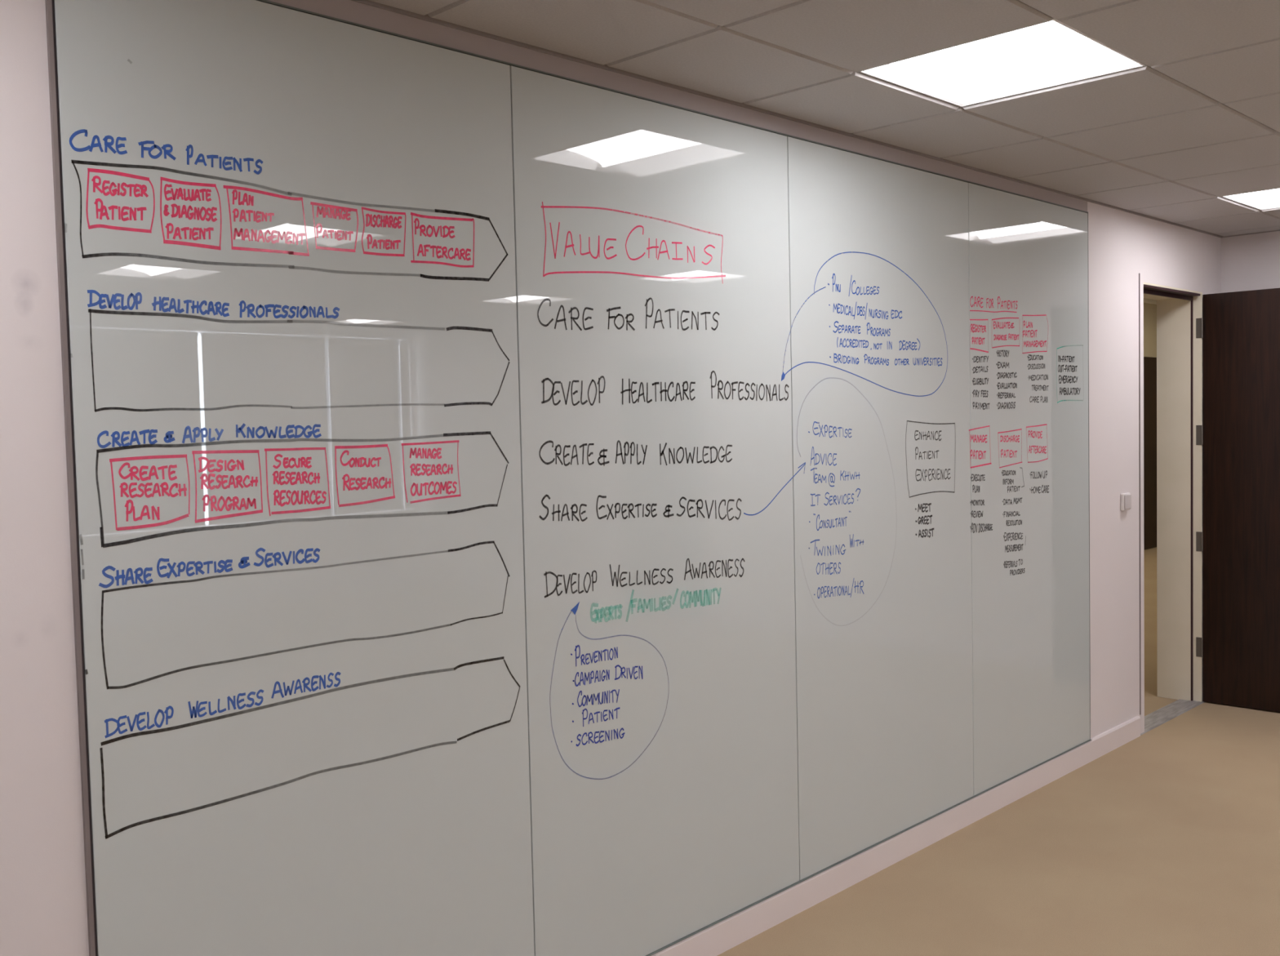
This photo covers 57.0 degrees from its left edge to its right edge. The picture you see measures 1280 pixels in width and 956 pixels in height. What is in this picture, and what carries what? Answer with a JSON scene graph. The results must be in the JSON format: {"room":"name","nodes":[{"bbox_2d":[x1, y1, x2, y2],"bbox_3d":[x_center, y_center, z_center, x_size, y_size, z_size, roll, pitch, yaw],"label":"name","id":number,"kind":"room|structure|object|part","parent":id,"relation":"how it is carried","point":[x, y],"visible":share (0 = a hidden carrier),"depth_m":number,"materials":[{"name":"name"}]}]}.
{"room":"office meeting room","nodes":[
{"label":"office meeting room","id":0,"kind":"room"},
{"bbox_2d":[0,0,1221,955],"bbox_3d":[2.641,-0.212,6.302,0.240,3.060,20.100,1,4,44],"label":"wall","id":1,"kind":"structure","parent":0,"point":[43,908],"depth_m":2.28,"materials":[{"name":"white paint"}]},
{"bbox_2d":[44,0,1092,955],"bbox_3d":[0.516,0.119,3.958,0.016,2.514,4.636,1,4,44],"label":"whiteboard","id":2,"kind":"object","parent":1,"relation":"attached to","point":[286,240],"visible":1,"depth_m":2.63,"materials":[{"name":"grey glass"}]},
{"bbox_3d":[-0.704,0.209,2.720,0.007,2.505,1.126,1,4,44],"label":"glass panel","id":3,"kind":"part","parent":2,"relation":"part of","materials":[{"name":"grey glass"}]},
{"bbox_2d":[510,65,805,955],"bbox_3d":[0.128,0.149,3.567,0.008,2.505,1.245,1,4,44],"label":"whiteboard","id":4,"kind":"object","parent":1,"relation":"attached to","point":[652,248],"visible":1,"depth_m":3.47,"materials":[{"name":"grey glass"}]},
{"bbox_2d":[267,0,1222,237],"bbox_3d":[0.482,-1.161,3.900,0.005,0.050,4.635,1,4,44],"label":"trim","id":5,"kind":"structure","parent":1,"relation":"attached to","point":[350,11],"depth_m":3.37,"materials":[{"name":"grey metal"}]},
{"bbox_2d":[781,136,973,879],"bbox_3d":[0.910,0.093,4.364,0.008,2.505,1.248,1,4,44],"label":"whiteboard","id":6,"kind":"object","parent":1,"relation":"attached to","point":[879,251],"visible":1,"depth_m":4.32,"materials":[{"name":"grey glass"}]},
{"bbox_2d":[651,715,1140,955],"bbox_3d":[-0.774,1.520,2.677,0.015,0.103,9.581,1,4,44],"label":"baseboard","id":7,"kind":"structure","parent":1,"relation":"attached to","point":[715,940],"depth_m":4.39,"materials":[{"name":"white wood"}]},
{"bbox_2d":[968,182,1089,795],"bbox_3d":[1.734,0.034,5.204,0.008,2.505,1.136,1,4,44],"label":"whiteboard","id":8,"kind":"object","parent":1,"relation":"attached to","point":[1028,257],"visible":1,"depth_m":5.16,"materials":[{"name":"grey glass"}]},
{"bbox_2d":[1120,493,1131,511],"bbox_3d":[2.438,0.119,5.914,0.024,0.086,0.086,1,4,44],"label":"light switch","id":9,"kind":"object","parent":1,"relation":"attached to","point":[1126,498],"visible":1,"depth_m":5.89,"materials":[{"name":"white plastic"}]},
{"bbox_2d":[1139,281,1144,733],"bbox_3d":[2.500,0.161,6.168,0.247,2.335,0.050,1,4,44],"label":"trim","id":10,"kind":"structure","parent":1,"relation":"attached to","point":[1142,583],"depth_m":6.08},
{"bbox_2d":[1138,273,1202,715],"bbox_3d":[2.796,0.119,6.468,0.248,2.375,0.904,1,4,44],"label":"trim","id":11,"kind":"structure","parent":1,"relation":"attached to","point":[1179,351],"depth_m":6.77,"materials":[{"name":"beige wood"}]},
{"bbox_3d":[2.847,-1.009,6.354,0.045,0.012,0.817,1,4,44],"label":"head rail","id":12,"kind":"part","parent":11,"relation":"part of","materials":[{"name":"white"}]},
{"bbox_2d":[1140,698,1204,735],"bbox_3d":[2.869,1.304,6.481,0.136,0.004,0.938,1,4,44],"label":"threshold","id":13,"kind":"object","parent":1,"relation":"attached to","point":[1167,713],"depth_m":6.52,"materials":[{"name":"stone"}]},
{"bbox_2d":[1195,288,1279,712],"bbox_3d":[3.500,0.131,6.390,0.935,2.315,0.101,1,4,44],"label":"door","id":14,"kind":"structure","parent":1,"relation":"in","point":[1239,434],"depth_m":6.55,"materials":[{"name":"brown wood"}]},
{"bbox_2d":[368,0,1279,236],"bbox_3d":[2.490,-1.105,0.151,8.120,0.100,10.810,1,4,44],"label":"ceiling","id":15,"kind":"structure","parent":0,"point":[1196,126],"depth_m":3.46,"materials":[{"name":"grey"}]},
{"bbox_2d":[860,18,1145,106],"bbox_3d":[1.049,-1.214,3.419,0.592,0.054,0.592,1,4,44],"label":"recessed light","id":16,"kind":"object","parent":15,"relation":"in","point":[1052,51],"visible":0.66,"depth_m":3.47,"materials":[{"name":"white plastic"}]},
{"bbox_2d":[888,20,1088,89],"bbox_3d":[0.947,-1.207,3.343,0.518,0.045,0.329,1,4,44],"label":"diffuser","id":17,"kind":"object","parent":16,"relation":"attached to","point":[1050,40],"depth_m":3.39,"materials":[{"name":"white plastic"}]},
{"bbox_2d":[1222,188,1279,209],"bbox_3d":[3.147,-1.365,5.557,0.592,0.054,0.592,1,4,44],"label":"recessed light","id":18,"kind":"object","parent":15,"relation":"in","point":[1266,198],"visible":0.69,"depth_m":5.73,"materials":[{"name":"white plastic"}]},
{"bbox_2d":[1241,188,1279,202],"bbox_3d":[3.046,-1.357,5.481,0.518,0.045,0.329,1,4,44],"label":"diffuser","id":19,"kind":"object","parent":18,"relation":"attached to","point":[1270,194],"depth_m":5.70,"materials":[{"name":"white plastic"}]},
{"bbox_2d":[717,546,1279,955],"bbox_3d":[4.234,1.414,4.853,12.520,0.120,20.100,1,4,44],"label":"floor","id":20,"kind":"structure","parent":0,"point":[1166,842],"depth_m":4.33,"materials":[{"name":"beige carpet"}]},
{"bbox_2d":[1143,302,1156,357],"bbox_3d":[4.120,-0.435,10.236,3.160,3.060,12.400,1,4,44],"label":"wall","id":21,"kind":"structure","parent":0,"point":[1149,310],"depth_m":14.27,"materials":[{"name":"beige paint"}]},
{"bbox_2d":[1143,356,1156,550],"bbox_3d":[6.322,-0.311,14.376,0.106,2.306,1.870,1,4,44],"label":"door","id":22,"kind":"structure","parent":21,"relation":"in","point":[1149,363],"depth_m":14.20,"materials":[{"name":"brown wood"}]},
{"bbox_2d":[1143,297,1156,304],"bbox_3d":[3.112,-1.919,11.120,0.029,0.075,12.000,1,4,44],"label":"trim","id":23,"kind":"structure","parent":21,"relation":"attached to","point":[1145,300],"depth_m":14.17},
{"bbox_2d":[1221,231,1279,293],"bbox_3d":[6.440,-0.136,4.065,8.320,2.950,0.200,1,4,44],"label":"wall","id":24,"kind":"structure","parent":0,"point":[1249,262],"depth_m":6.74,"materials":[{"name":"white paint"}]},
{"bbox_2d":[1222,230,1279,237],"bbox_3d":[6.272,-1.330,3.999,8.109,0.016,0.010,1,4,44],"label":"trim","id":25,"kind":"structure","parent":24,"relation":"attached to","point":[1273,230],"depth_m":6.73,"materials":[{"name":"silver metal"}]}
]}

